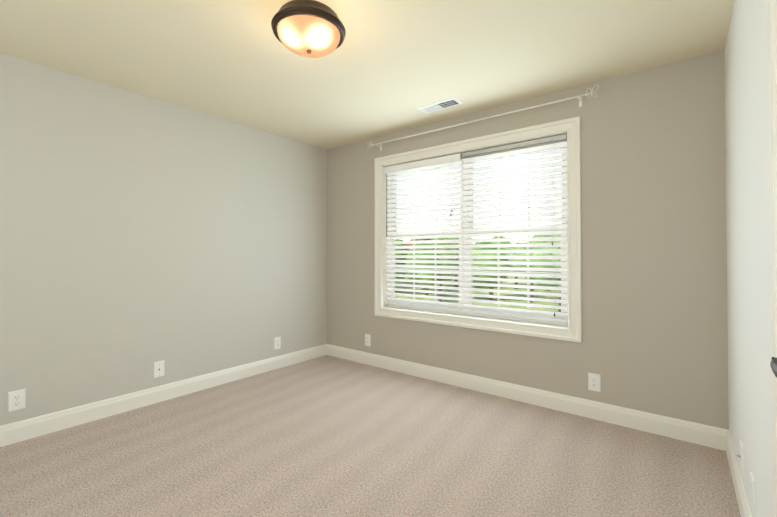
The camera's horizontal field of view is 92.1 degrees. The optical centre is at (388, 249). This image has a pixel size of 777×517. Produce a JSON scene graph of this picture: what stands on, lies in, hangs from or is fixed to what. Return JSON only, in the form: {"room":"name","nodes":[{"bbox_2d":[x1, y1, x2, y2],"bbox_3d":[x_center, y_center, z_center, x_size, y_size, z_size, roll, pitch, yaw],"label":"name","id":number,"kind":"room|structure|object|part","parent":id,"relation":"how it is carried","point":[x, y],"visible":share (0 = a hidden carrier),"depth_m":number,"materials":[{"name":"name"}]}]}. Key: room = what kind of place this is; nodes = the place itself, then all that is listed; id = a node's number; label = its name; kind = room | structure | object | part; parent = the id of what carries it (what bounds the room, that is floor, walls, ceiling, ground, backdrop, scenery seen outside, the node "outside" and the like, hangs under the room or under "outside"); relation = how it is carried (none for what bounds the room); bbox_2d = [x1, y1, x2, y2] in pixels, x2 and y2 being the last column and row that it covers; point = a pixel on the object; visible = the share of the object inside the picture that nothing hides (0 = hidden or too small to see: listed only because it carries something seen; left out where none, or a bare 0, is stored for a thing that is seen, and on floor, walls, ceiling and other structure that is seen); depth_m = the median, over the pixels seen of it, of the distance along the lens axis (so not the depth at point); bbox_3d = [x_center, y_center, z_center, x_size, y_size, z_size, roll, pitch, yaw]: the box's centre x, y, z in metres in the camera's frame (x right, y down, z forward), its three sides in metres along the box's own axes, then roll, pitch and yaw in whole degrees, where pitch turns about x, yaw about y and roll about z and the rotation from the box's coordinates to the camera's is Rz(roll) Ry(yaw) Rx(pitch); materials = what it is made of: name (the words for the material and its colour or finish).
{"room":"empty bedroom","nodes":[
{"label":"empty bedroom","id":0,"kind":"room"},
{"bbox_2d":[0,53,326,425],"bbox_3d":[-1.987,0.002,2.959,0.120,2.440,4.230,-1,-1,38],"label":"wall","id":1,"kind":"structure","parent":0,"point":[140,234],"depth_m":2.92,"materials":[{"name":"grey paint"}]},
{"bbox_2d":[8,389,25,411],"bbox_3d":[-2.354,0.953,2.374,0.009,0.124,0.079,-1,-1,38],"label":"electrical outlet","id":2,"kind":"object","parent":1,"relation":"attached to","point":[16,400],"visible":1,"depth_m":2.37,"materials":[{"name":"white plastic"}]},
{"bbox_2d":[153,360,163,377],"bbox_3d":[-1.849,0.961,3.021,0.008,0.124,0.079,-1,-1,38],"label":"outlet","id":3,"kind":"object","parent":1,"relation":"attached to","point":[159,369],"visible":1,"depth_m":3.02,"materials":[{"name":"white plastic"}]},
{"bbox_2d":[0,344,327,446],"bbox_3d":[-1.946,1.158,2.889,0.014,0.127,3.950,-1,-1,38],"label":"baseboard","id":4,"kind":"structure","parent":1,"relation":"attached to","point":[22,430],"depth_m":2.90,"materials":[{"name":"white paint"}]},
{"bbox_2d":[274,337,280,349],"bbox_3d":[-1.156,0.972,3.906,0.009,0.124,0.079,-1,-1,38],"label":"electrical outlet","id":5,"kind":"object","parent":1,"relation":"attached to","point":[277,342],"visible":1,"depth_m":3.90,"materials":[{"name":"white plastic"}]},
{"bbox_2d":[0,0,734,148],"bbox_3d":[-0.544,-1.281,1.846,3.784,0.100,4.230,-1,-1,38],"label":"ceiling","id":6,"kind":"structure","parent":0,"point":[386,67],"depth_m":2.31,"materials":[{"name":"beige paint"}]},
{"bbox_2d":[271,0,345,57],"bbox_3d":[-0.419,-1.131,1.982,0.384,0.198,0.384,-1,-1,38],"label":"flush-mount light fixture","id":7,"kind":"object","parent":6,"relation":"attached to","point":[310,28],"visible":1,"depth_m":1.88,"materials":[{"name":"white glass"}]},
{"bbox_2d":[417,97,462,113],"bbox_3d":[0.431,-1.211,3.155,0.363,0.011,0.150,-1,-1,38],"label":"ceiling vent","id":8,"kind":"object","parent":6,"relation":"in","point":[441,105],"visible":1,"depth_m":3.14,"materials":[{"name":"white plastic"}]},
{"bbox_2d":[0,355,740,516],"bbox_3d":[-0.544,1.239,1.816,3.784,0.060,4.230,-1,-1,38],"label":"floor","id":9,"kind":"structure","parent":0,"point":[326,436],"depth_m":2.17,"materials":[{"name":"carpet"}]},
{"bbox_2d":[327,50,728,429],"bbox_3d":[0.710,0.008,3.434,3.544,2.440,0.160,-1,-1,38],"label":"wall","id":10,"kind":"structure","parent":0,"point":[654,248],"depth_m":2.61,"materials":[{"name":"beige paint"}]},
{"bbox_2d":[365,334,370,345],"bbox_3d":[-0.225,0.973,4.046,0.079,0.124,0.009,-1,-1,38],"label":"outlet","id":11,"kind":"object","parent":10,"relation":"attached to","point":[367,339],"visible":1,"depth_m":4.04,"materials":[{"name":"white plastic"}]},
{"bbox_2d":[374,116,581,342],"bbox_3d":[0.686,-0.146,3.433,1.980,1.667,0.184,-1,-1,38],"label":"window","id":12,"kind":"structure","parent":10,"relation":"in","point":[571,127],"depth_m":3.22,"materials":[{"name":"white paint"}]},
{"bbox_2d":[384,153,462,310],"bbox_3d":[0.319,-0.158,3.689,0.889,1.438,0.068,-1,-1,38],"label":"window blind","id":13,"kind":"object","parent":12,"relation":"attached to","point":[430,164],"visible":1,"depth_m":3.66,"materials":[{"name":"white plastic"}]},
{"bbox_3d":[0.722,-0.145,3.479,1.820,1.507,0.067,-1,-1,38],"label":"vinyl window frame","id":14,"kind":"part","parent":12,"relation":"part of","materials":[{"name":"white plastic"}]},
{"bbox_2d":[462,134,567,322],"bbox_3d":[1.022,-0.165,3.139,0.881,1.438,0.068,-1,-1,38],"label":"window blind","id":15,"kind":"object","parent":12,"relation":"attached to","point":[522,148],"visible":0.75,"depth_m":3.11,"materials":[{"name":"white plastic"}]},
{"bbox_2d":[367,85,598,150],"bbox_3d":[0.645,-1.111,3.349,2.186,0.106,0.075,-1,-1,38],"label":"curtain rod","id":16,"kind":"object","parent":10,"relation":"attached to","point":[578,97],"visible":1,"depth_m":3.14,"materials":[{"name":"white metal"}]},
{"bbox_2d":[328,344,719,449],"bbox_3d":[0.668,1.163,3.343,3.514,0.127,0.014,-1,-1,38],"label":"baseboard","id":17,"kind":"structure","parent":10,"relation":"attached to","point":[661,425],"depth_m":2.86,"materials":[{"name":"white paint"}]},
{"bbox_2d":[588,373,600,391],"bbox_3d":[1.486,0.957,2.708,0.079,0.124,0.009,-1,-1,38],"label":"outlet","id":18,"kind":"object","parent":10,"relation":"attached to","point":[594,382],"visible":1,"depth_m":2.71,"materials":[{"name":"white plastic"}]},
{"bbox_2d":[724,0,773,516],"bbox_3d":[0.911,-0.025,0.694,0.150,2.440,4.230,-1,-1,38],"label":"wall","id":19,"kind":"structure","parent":0,"point":[749,292],"depth_m":1.50,"materials":[{"name":"white paint"}]},
{"bbox_2d":[720,428,751,516],"bbox_3d":[1.537,1.143,1.613,0.014,0.127,1.630,-1,-1,38],"label":"baseboard","id":20,"kind":"structure","parent":19,"relation":"attached to","point":[726,444],"depth_m":1.89,"materials":[{"name":"white paint"}]},
{"bbox_2d":[737,440,743,473],"bbox_3d":[1.641,0.963,1.752,0.018,0.124,0.079,-1,-1,38],"label":"outlet","id":21,"kind":"object","parent":19,"relation":"attached to","point":[741,457],"visible":1,"depth_m":1.72,"materials":[{"name":"white plastic"}]},
{"bbox_2d":[750,472,754,513],"bbox_3d":[1.434,0.955,1.478,0.007,0.124,0.079,-1,-1,38],"label":"outlet","id":22,"kind":"object","parent":19,"relation":"attached to","point":[752,491],"visible":1,"depth_m":1.46,"materials":[{"name":"white plastic"}]},
{"bbox_2d":[768,0,776,516],"bbox_3d":[0.715,0.196,0.585,0.029,2.295,1.020,-1,-1,38],"label":"door frame","id":23,"kind":"structure","parent":19,"relation":"attached to","point":[772,24],"depth_m":0.97,"materials":[{"name":"white paint"}]},
{"bbox_3d":[0.743,0.169,0.563,0.035,2.025,0.804,-1,-1,38],"label":"door","id":24,"kind":"structure","parent":0,"visible":0},
{"bbox_2d":[770,357,776,377],"bbox_3d":[0.884,0.260,0.822,0.064,0.072,0.153,-1,-1,38],"label":"door handle","id":25,"kind":"object","parent":24,"relation":"attached to","point":[773,363],"visible":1,"depth_m":0.83,"materials":[{"name":"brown metal"}]},
{"label":"outside","id":26,"kind":"structure","parent":0,"visible":0},
{"bbox_2d":[395,274,559,311],"bbox_3d":[61.011,5.434,83.381,240.000,0.300,199.500,-1,-1,38],"label":"lawn","id":27,"kind":"structure","parent":26,"point":[509,300],"depth_m":39.14,"materials":[{"name":"green plant"}]},
{"bbox_2d":[395,240,408,281],"bbox_3d":[0.362,1.868,41.706,5.432,5.851,4.840,-1,-1,38],"label":"tree","id":28,"kind":"object","parent":27,"relation":"on","point":[400,263],"depth_m":39.37,"materials":[{"name":"green plant"}]},
{"bbox_2d":[405,244,437,294],"bbox_3d":[3.713,2.061,37.552,3.837,5.365,3.650,-1,-1,38],"label":"tree","id":29,"kind":"object","parent":27,"relation":"on","point":[412,263],"depth_m":36.82,"materials":[{"name":"green plant"}]},
{"bbox_2d":[416,238,444,248],"bbox_3d":[5.603,1.540,49.367,5.123,6.689,4.506,-1,-1,38],"label":"tree","id":30,"kind":"object","parent":27,"relation":"on","point":[434,243],"depth_m":47.88,"materials":[{"name":"green plant"}]},
{"bbox_2d":[415,249,458,300],"bbox_3d":[4.465,2.289,33.741,3.748,4.818,4.090,-1,-1,38],"label":"tree","id":31,"kind":"object","parent":27,"relation":"on","point":[434,268],"depth_m":32.84,"materials":[{"name":"green plant"}]},
{"bbox_2d":[438,238,458,286],"bbox_3d":[8.427,1.230,48.055,5.367,7.277,5.435,-1,-1,38],"label":"tree","id":32,"kind":"object","parent":27,"relation":"on","point":[451,249],"depth_m":46.03,"materials":[{"name":"green plant"}]},
{"bbox_2d":[473,242,510,299],"bbox_3d":[9.530,1.943,35.734,4.744,5.563,4.892,-1,-1,38],"label":"tree","id":33,"kind":"object","parent":27,"relation":"on","point":[486,287],"depth_m":34.20,"materials":[{"name":"green plant"}]},
{"bbox_2d":[474,236,510,287],"bbox_3d":[13.809,1.474,49.033,6.166,6.816,5.659,-1,-1,38],"label":"tree","id":34,"kind":"object","parent":27,"relation":"on","point":[496,243],"depth_m":48.03,"materials":[{"name":"green plant"}]},
{"bbox_2d":[500,241,526,288],"bbox_3d":[16.081,1.861,46.263,5.354,5.974,4.668,-1,-1,38],"label":"tree","id":35,"kind":"object","parent":27,"relation":"on","point":[516,283],"depth_m":45.31,"materials":[{"name":"green plant"}]},
{"bbox_2d":[508,247,541,301],"bbox_3d":[12.632,2.170,33.659,3.650,5.055,3.782,-1,-1,38],"label":"tree","id":36,"kind":"object","parent":27,"relation":"on","point":[523,260],"depth_m":32.96,"materials":[{"name":"green plant"}]},
{"bbox_2d":[525,235,559,290],"bbox_3d":[18.707,1.423,43.585,5.387,6.786,4.579,-1,-1,38],"label":"tree","id":37,"kind":"object","parent":27,"relation":"on","point":[542,241],"depth_m":42.42,"materials":[{"name":"green plant"}]},
{"bbox_2d":[531,247,560,311],"bbox_3d":[12.492,2.033,27.609,3.649,5.184,3.581,-1,-1,38],"label":"tree","id":38,"kind":"object","parent":27,"relation":"on","point":[543,278],"depth_m":27.05,"materials":[{"name":"green plant"}]}
]}

